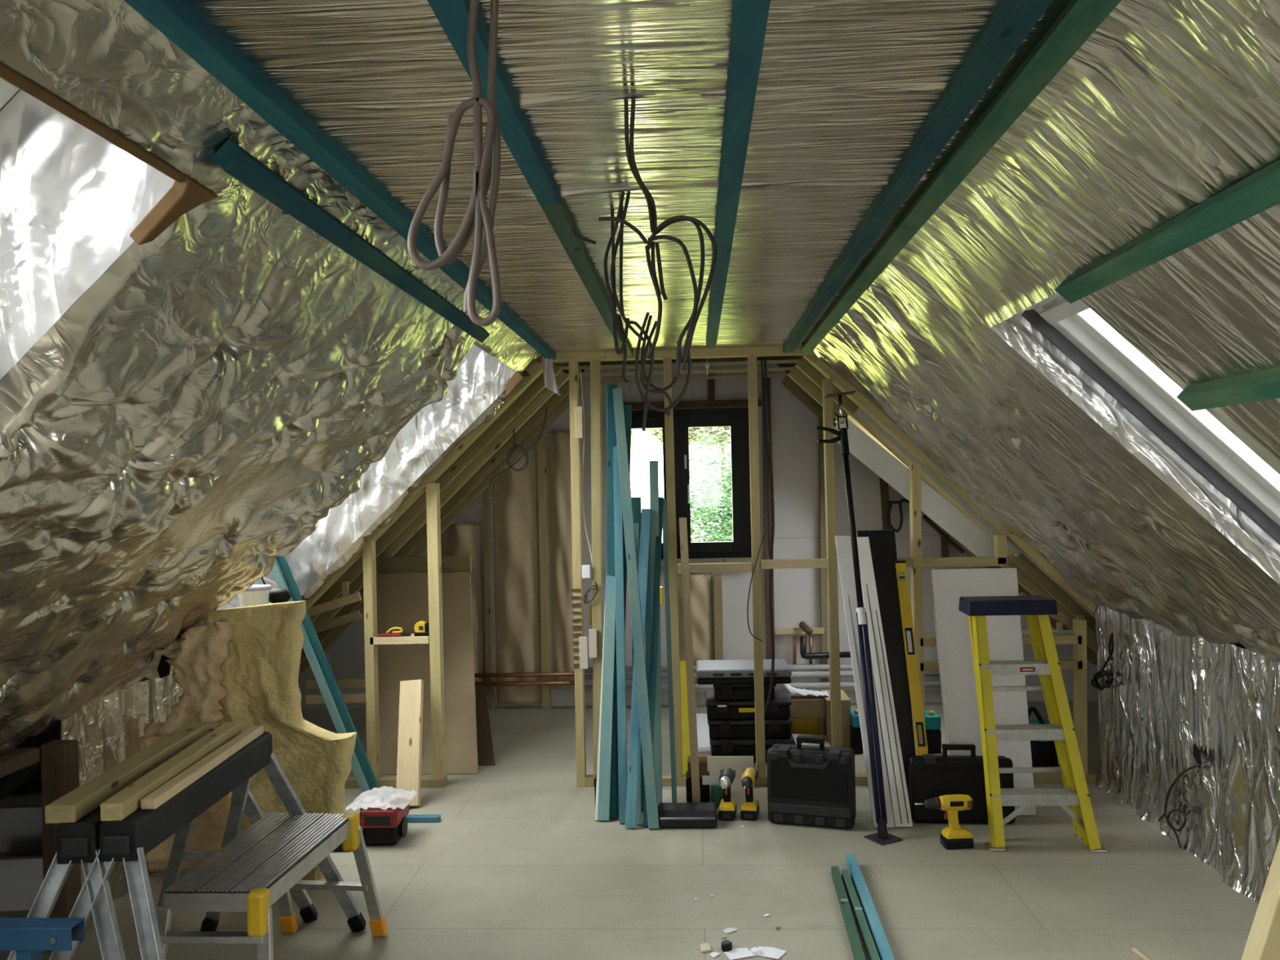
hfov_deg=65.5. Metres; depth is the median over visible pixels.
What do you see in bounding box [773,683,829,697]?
crumpled paper
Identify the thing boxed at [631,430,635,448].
tree
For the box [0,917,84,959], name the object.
trestle
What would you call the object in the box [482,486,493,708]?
stud
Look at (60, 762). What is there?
post
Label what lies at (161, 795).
wooden plank
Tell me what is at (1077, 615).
eaves timber
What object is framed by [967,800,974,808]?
vent
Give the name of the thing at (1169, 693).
wall
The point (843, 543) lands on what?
trim board
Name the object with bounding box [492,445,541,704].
panel
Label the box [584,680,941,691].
pipe
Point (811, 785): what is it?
tool case
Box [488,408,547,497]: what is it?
cable
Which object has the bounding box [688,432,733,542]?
bush
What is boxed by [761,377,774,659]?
stud
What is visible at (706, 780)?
paper card
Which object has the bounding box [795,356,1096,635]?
rafter
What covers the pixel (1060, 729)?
step ladder
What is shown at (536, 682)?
pipe
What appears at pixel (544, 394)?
rafter
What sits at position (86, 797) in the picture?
wooden plank
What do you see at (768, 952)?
paper scrap
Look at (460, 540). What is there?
panel
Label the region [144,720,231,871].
wool batt
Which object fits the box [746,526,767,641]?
cable
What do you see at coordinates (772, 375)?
beam
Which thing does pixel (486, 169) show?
cable
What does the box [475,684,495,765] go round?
board
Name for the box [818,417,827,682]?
stud
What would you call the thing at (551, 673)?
pipe
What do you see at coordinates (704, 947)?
chip
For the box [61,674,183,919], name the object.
wall
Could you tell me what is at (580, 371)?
cable
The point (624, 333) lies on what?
cable
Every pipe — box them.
[474,671,574,677]
[475,680,574,686]
[584,663,873,673]
[584,671,939,679]
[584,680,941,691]
[792,635,795,664]
[799,621,813,635]
[800,635,850,659]
[808,635,812,664]
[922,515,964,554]
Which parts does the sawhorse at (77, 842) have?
leg, leg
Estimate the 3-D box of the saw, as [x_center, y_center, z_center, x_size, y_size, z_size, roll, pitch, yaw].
[-1.339,0.822,5.397,0.193,0.048,0.040,-1,0,3]
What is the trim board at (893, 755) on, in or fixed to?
on the floor
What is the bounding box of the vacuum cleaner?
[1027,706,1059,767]
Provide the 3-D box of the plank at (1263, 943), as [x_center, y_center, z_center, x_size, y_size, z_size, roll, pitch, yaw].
[1.162,0.941,1.707,0.518,0.655,0.045,-1,0,3]
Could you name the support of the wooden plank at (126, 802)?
on the sawhorse at (127, 840)
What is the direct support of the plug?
on the floor
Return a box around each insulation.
[0,0,541,755]
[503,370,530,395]
[813,0,1279,661]
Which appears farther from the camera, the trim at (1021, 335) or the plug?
the plug
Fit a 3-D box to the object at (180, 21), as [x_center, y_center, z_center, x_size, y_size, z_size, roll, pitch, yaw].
[-0.661,-0.682,1.942,0.050,0.040,6.800,-1,0,3]
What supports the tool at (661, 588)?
hanging from the wall at (1077, 638)
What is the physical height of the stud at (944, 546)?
0.208 m
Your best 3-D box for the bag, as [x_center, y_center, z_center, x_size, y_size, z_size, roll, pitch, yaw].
[0.387,1.567,4.954,0.070,0.101,0.060,-1,0,3]
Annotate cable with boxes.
[407,0,501,326]
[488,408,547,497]
[572,191,646,342]
[579,370,591,560]
[583,581,598,604]
[598,215,716,376]
[610,209,691,431]
[623,100,657,232]
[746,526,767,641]
[760,356,770,555]
[763,358,774,716]
[886,498,909,532]
[1091,632,1114,690]
[1158,764,1199,848]
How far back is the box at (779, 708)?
5.69 m
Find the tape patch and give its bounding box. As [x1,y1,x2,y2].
[854,906,862,910]
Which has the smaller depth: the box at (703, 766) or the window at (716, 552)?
the box at (703, 766)
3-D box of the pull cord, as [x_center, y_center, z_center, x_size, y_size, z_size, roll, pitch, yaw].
[0.376,-0.703,5.591,0.028,0.232,0.027,-1,0,3]
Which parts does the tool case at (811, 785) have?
lid moulding, recessed panel, handle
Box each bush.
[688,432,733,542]
[722,447,732,504]
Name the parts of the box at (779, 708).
lid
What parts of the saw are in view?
handle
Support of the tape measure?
on the wall at (1077, 638)
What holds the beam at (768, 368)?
attached to the wall at (1077, 638)
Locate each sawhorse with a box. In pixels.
[7,728,318,959]
[48,731,366,959]
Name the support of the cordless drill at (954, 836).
on the floor
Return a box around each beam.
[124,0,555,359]
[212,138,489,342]
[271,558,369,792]
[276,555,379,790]
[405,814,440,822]
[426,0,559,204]
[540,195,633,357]
[559,359,799,369]
[567,367,793,376]
[578,373,787,382]
[579,346,781,368]
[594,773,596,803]
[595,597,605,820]
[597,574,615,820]
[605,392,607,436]
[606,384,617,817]
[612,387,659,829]
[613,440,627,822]
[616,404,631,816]
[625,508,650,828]
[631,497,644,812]
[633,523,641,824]
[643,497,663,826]
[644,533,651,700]
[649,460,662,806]
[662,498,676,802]
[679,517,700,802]
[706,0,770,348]
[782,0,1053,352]
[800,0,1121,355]
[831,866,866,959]
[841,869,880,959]
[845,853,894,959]
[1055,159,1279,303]
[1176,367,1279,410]
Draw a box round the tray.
[333,843,345,851]
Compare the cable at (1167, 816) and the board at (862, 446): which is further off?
the board at (862, 446)
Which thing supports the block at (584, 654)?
attached to the wall at (1077, 638)
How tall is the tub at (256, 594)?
0.102 m
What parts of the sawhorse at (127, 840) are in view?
leg, leg, leg, leg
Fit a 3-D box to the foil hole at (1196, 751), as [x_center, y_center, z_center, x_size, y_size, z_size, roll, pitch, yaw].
[2.295,1.136,4.100,0.006,0.090,0.060,-1,0,3]
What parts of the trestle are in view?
post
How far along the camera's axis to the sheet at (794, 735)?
5.95 m
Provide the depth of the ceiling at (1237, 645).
4.90 m
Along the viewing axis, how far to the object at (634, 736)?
4.82 m
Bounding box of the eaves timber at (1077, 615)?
[1075,613,1084,619]
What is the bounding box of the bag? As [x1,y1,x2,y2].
[710,783,723,806]
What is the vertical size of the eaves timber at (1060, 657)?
0.050 m
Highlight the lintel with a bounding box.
[623,398,770,409]
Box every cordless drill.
[718,767,736,820]
[740,767,759,820]
[915,794,974,848]
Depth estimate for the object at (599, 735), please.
4.83 m
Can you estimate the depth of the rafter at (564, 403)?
7.13 m
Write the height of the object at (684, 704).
0.626 m
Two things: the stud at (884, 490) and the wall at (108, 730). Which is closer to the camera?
the wall at (108, 730)
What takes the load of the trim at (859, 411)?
attached to the wall at (1077, 638)
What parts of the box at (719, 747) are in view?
lid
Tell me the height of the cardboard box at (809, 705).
0.286 m
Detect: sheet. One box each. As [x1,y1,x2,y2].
[376,573,478,774]
[696,713,710,751]
[791,733,831,746]
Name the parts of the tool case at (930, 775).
handle, recessed panel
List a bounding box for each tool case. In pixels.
[333,786,417,851]
[696,658,791,684]
[766,735,856,828]
[907,743,1015,823]
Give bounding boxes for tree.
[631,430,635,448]
[644,426,706,444]
[697,426,730,508]
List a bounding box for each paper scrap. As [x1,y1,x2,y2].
[709,951,719,957]
[722,927,737,933]
[724,947,755,959]
[750,946,760,955]
[755,946,786,959]
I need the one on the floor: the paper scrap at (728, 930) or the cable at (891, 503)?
the paper scrap at (728, 930)
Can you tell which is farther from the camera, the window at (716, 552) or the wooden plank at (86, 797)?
the window at (716, 552)
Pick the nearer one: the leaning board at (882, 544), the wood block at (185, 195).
the wood block at (185, 195)
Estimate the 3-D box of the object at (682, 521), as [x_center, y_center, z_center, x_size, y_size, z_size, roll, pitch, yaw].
[0.253,0.908,5.072,0.043,1.428,0.268,-1,0,-6]
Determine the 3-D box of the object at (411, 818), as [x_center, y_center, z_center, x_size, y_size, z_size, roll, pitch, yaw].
[-1.140,1.642,4.827,0.341,0.025,0.045,-1,0,2]
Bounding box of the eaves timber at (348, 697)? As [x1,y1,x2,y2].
[305,693,365,703]
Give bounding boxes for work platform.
[155,812,387,959]
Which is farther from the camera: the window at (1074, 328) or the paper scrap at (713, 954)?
the paper scrap at (713, 954)
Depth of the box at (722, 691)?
5.69 m
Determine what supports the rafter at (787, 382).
attached to the wall at (1077, 638)
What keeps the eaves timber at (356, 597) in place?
attached to the wall at (1077, 638)
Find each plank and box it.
[44,722,209,823]
[100,721,241,821]
[395,679,423,806]
[1240,838,1279,959]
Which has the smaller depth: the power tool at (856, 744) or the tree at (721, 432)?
the power tool at (856, 744)
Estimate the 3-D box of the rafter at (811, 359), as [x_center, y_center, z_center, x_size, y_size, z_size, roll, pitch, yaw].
[2.001,0.242,5.418,2.164,2.074,0.050,-1,0,3]
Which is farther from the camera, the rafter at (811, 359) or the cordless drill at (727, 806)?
the rafter at (811, 359)
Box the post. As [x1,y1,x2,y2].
[40,739,82,951]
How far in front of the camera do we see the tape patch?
3.64 m
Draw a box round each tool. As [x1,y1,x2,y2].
[589,604,592,625]
[659,586,663,605]
[849,709,862,754]
[924,710,942,753]
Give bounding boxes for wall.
[0,88,110,799]
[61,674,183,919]
[297,363,1098,709]
[305,345,1095,788]
[1094,604,1279,903]
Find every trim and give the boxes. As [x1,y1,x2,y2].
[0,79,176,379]
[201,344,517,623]
[834,407,1021,556]
[991,292,1279,584]
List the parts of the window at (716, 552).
sash, handle, sash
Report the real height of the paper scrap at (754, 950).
0.016 m
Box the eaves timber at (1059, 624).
[1056,622,1062,630]
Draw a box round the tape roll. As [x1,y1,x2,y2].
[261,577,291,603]
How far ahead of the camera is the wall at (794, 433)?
7.21 m
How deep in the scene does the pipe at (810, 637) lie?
7.15 m
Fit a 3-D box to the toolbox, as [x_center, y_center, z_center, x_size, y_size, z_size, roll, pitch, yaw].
[0.226,1.582,4.732,0.277,0.085,0.226,-1,0,3]
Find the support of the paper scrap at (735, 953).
on the floor
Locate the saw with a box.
[375,626,411,636]
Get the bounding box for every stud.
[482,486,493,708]
[537,436,551,708]
[707,375,715,399]
[713,575,723,659]
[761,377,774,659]
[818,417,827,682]
[879,476,891,529]
[940,535,948,557]
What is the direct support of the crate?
on the floor
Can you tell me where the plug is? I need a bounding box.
[720,940,732,951]
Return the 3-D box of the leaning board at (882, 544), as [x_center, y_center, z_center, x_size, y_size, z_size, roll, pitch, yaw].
[1.254,0.933,5.044,0.218,1.341,0.378,-1,0,3]
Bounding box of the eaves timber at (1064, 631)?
[1021,629,1072,634]
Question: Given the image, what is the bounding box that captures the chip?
[699,942,711,952]
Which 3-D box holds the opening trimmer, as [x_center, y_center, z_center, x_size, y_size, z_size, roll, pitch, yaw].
[-0.880,-0.557,1.032,0.025,0.026,1.560,-1,0,3]
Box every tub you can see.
[238,584,271,607]
[790,717,818,734]
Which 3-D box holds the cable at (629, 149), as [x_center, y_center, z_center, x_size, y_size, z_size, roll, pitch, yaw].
[0.002,-0.621,1.990,0.031,0.188,0.278,-1,0,10]
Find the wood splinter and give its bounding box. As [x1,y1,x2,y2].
[1131,947,1150,959]
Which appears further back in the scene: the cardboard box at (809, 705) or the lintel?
the lintel
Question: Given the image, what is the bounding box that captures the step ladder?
[958,595,1106,853]
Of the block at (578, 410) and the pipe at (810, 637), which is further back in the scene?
the pipe at (810, 637)
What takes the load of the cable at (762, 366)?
attached to the wall at (1077, 638)
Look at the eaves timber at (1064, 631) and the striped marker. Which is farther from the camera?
the eaves timber at (1064, 631)
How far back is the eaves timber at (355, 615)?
5.68 m
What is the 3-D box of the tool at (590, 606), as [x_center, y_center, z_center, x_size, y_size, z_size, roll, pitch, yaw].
[-0.252,0.732,5.418,0.040,0.110,0.050,-1,0,3]
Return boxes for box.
[582,564,591,577]
[687,755,707,777]
[705,689,791,719]
[707,716,792,738]
[709,733,794,762]
[713,684,776,700]
[790,694,825,734]
[820,689,850,747]
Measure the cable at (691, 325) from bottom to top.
0.355 m
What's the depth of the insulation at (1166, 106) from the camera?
2.36 m
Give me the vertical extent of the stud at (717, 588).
0.818 m
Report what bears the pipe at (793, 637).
attached to the wall at (794, 433)
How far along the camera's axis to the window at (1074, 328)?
2.91 m
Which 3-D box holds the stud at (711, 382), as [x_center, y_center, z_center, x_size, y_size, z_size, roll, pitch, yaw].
[0.516,-0.650,7.209,0.050,0.210,0.050,0,0,3]
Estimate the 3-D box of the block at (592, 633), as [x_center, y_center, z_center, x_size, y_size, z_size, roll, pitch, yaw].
[-0.250,0.872,5.305,0.042,0.150,0.018,-1,0,3]
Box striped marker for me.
[571,588,581,667]
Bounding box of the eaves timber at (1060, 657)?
[1023,657,1072,658]
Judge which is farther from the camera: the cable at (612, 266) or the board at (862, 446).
the board at (862, 446)
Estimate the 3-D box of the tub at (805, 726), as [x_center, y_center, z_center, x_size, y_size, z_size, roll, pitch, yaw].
[1.024,1.526,6.161,0.204,0.177,0.170,-1,0,3]
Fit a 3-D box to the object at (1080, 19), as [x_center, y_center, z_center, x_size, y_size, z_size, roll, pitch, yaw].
[0.692,-0.703,1.869,0.061,0.057,6.800,-1,0,3]
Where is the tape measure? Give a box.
[413,620,429,635]
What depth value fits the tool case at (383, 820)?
4.49 m
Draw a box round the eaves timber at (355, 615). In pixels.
[312,610,361,632]
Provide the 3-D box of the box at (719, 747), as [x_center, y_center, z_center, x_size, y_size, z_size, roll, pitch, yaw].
[0.650,1.552,5.842,0.480,0.135,0.348,-1,0,3]
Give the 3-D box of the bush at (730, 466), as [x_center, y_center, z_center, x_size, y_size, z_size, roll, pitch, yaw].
[1.988,1.331,16.442,1.086,4.716,1.141,-1,0,-45]
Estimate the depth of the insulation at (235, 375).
2.47 m
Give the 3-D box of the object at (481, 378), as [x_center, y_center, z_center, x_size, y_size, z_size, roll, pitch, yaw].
[-1.373,-0.102,4.707,1.449,1.407,1.170,-1,0,3]
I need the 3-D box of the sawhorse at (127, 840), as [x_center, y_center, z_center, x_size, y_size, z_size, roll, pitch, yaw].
[-1.316,1.260,2.987,0.603,0.786,1.349,-1,0,0]
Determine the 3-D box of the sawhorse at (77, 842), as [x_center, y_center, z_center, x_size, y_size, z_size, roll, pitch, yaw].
[-1.463,1.264,3.019,0.602,0.784,1.421,-1,0,-4]
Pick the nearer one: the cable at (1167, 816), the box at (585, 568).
the cable at (1167, 816)
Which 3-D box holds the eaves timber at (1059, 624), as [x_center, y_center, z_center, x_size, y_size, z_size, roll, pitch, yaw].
[2.371,0.850,5.625,0.030,0.095,0.020,0,0,3]
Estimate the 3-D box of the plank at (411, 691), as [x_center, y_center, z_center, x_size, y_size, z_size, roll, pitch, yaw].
[-1.193,1.360,5.161,0.120,0.609,0.310,-1,0,-6]
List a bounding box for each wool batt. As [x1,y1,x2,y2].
[137,619,231,740]
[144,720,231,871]
[202,600,356,880]
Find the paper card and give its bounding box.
[702,775,717,784]
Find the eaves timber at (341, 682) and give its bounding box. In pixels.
[305,677,365,688]
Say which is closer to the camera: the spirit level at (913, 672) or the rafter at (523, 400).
the spirit level at (913, 672)
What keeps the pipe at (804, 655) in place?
attached to the stud at (823, 571)
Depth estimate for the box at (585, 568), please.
5.31 m
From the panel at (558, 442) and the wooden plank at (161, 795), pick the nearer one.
the wooden plank at (161, 795)
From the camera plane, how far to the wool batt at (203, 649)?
3.92 m
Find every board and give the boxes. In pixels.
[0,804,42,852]
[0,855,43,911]
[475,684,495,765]
[706,755,754,788]
[775,626,824,634]
[833,417,993,556]
[835,535,894,827]
[856,529,915,807]
[856,537,912,826]
[929,568,1035,815]
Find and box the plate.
[0,747,39,777]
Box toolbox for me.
[657,802,717,828]
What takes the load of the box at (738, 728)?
on the box at (719, 747)
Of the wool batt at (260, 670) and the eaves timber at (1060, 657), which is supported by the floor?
the wool batt at (260, 670)
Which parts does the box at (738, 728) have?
lid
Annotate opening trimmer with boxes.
[0,61,185,182]
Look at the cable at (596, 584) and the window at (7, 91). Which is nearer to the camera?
the window at (7, 91)
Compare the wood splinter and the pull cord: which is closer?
the wood splinter
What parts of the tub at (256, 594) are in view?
lid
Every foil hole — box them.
[157,654,170,678]
[1192,743,1201,768]
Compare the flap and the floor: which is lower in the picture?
the floor
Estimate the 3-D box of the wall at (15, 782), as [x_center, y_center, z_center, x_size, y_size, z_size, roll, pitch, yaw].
[-2.235,0.341,2.549,3.709,3.544,10.250,-1,0,3]
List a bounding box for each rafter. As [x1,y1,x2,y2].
[299,373,568,664]
[299,385,583,671]
[302,366,568,647]
[306,355,542,610]
[306,362,560,622]
[780,375,1097,666]
[786,366,1098,653]
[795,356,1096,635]
[803,353,1095,618]
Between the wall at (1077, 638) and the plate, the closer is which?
the plate
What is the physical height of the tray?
0.050 m
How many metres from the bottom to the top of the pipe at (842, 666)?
0.044 m
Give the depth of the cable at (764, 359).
5.38 m
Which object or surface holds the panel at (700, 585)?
attached to the wall at (794, 433)
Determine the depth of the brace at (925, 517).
7.07 m
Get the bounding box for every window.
[0,77,19,109]
[630,407,751,567]
[1021,294,1279,543]
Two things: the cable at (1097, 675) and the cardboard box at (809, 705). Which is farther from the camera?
the cardboard box at (809, 705)
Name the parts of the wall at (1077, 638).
sole plate, raking plate, plate, sole plate, raking plate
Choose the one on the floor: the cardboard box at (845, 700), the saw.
the cardboard box at (845, 700)
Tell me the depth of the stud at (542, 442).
7.24 m
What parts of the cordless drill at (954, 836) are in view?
name plate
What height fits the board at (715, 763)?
0.166 m
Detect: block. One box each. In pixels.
[129,173,217,244]
[573,406,582,438]
[578,636,588,669]
[588,629,597,657]
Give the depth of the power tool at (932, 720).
5.81 m
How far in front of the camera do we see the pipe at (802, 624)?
6.80 m
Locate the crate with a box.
[685,770,710,802]
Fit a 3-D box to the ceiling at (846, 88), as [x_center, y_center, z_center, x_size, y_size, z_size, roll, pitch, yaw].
[-0.022,-0.711,1.357,1.388,0.023,7.900,-1,0,3]
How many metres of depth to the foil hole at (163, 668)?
3.97 m
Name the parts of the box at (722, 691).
lid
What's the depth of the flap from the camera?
5.29 m
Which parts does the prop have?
trigger handle, trigger handle, head plate, rod, foot plate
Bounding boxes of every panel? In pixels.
[440,524,484,702]
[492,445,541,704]
[547,431,574,689]
[677,573,713,684]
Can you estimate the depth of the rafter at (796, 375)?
6.34 m
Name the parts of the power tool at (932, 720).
knob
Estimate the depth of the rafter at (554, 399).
6.73 m
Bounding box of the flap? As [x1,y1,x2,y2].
[542,355,560,395]
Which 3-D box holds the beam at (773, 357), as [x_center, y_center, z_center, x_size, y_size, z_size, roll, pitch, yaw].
[0.243,-0.847,6.285,1.688,0.030,1.930,-1,0,3]
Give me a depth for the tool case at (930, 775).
4.62 m
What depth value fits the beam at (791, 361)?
6.14 m
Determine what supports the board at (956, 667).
on the floor
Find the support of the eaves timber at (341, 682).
attached to the wall at (1077, 638)
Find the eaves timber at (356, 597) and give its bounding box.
[307,591,361,616]
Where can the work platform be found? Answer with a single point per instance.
(258, 868)
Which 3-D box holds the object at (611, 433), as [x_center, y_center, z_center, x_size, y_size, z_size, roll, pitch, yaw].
[-0.143,0.561,5.038,0.051,2.139,0.492,-1,0,5]
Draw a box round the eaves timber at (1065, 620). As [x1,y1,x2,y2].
[1018,591,1072,628]
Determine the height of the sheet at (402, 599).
1.097 m
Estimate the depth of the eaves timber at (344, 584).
5.69 m
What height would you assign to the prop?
2.060 m
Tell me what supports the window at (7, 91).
in the insulation at (235, 375)
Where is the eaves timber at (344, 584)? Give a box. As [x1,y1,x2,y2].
[342,581,348,596]
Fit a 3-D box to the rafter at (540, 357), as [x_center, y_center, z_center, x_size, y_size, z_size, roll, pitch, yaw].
[-1.542,0.331,5.571,2.150,2.060,0.045,-1,0,3]
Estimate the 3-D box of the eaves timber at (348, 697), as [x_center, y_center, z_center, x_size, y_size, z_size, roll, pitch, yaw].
[-1.734,1.250,5.697,0.354,0.050,0.035,-2,0,3]
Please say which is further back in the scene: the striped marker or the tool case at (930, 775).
the striped marker
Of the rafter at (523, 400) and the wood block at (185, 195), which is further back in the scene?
the rafter at (523, 400)
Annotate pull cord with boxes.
[704,360,709,375]
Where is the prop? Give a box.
[816,391,902,845]
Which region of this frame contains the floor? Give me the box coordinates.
[0,701,1258,959]
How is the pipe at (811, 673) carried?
attached to the stud at (768, 639)
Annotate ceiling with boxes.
[186,0,1071,352]
[990,328,1246,648]
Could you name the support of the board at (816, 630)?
attached to the stud at (823, 571)
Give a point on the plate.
(19, 758)
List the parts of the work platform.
leg, edge frame, leg, leg, leg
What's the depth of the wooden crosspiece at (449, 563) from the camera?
6.19 m
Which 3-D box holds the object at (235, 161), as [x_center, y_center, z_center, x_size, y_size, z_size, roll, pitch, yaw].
[-0.709,-0.601,2.981,0.062,0.062,2.250,-1,0,3]

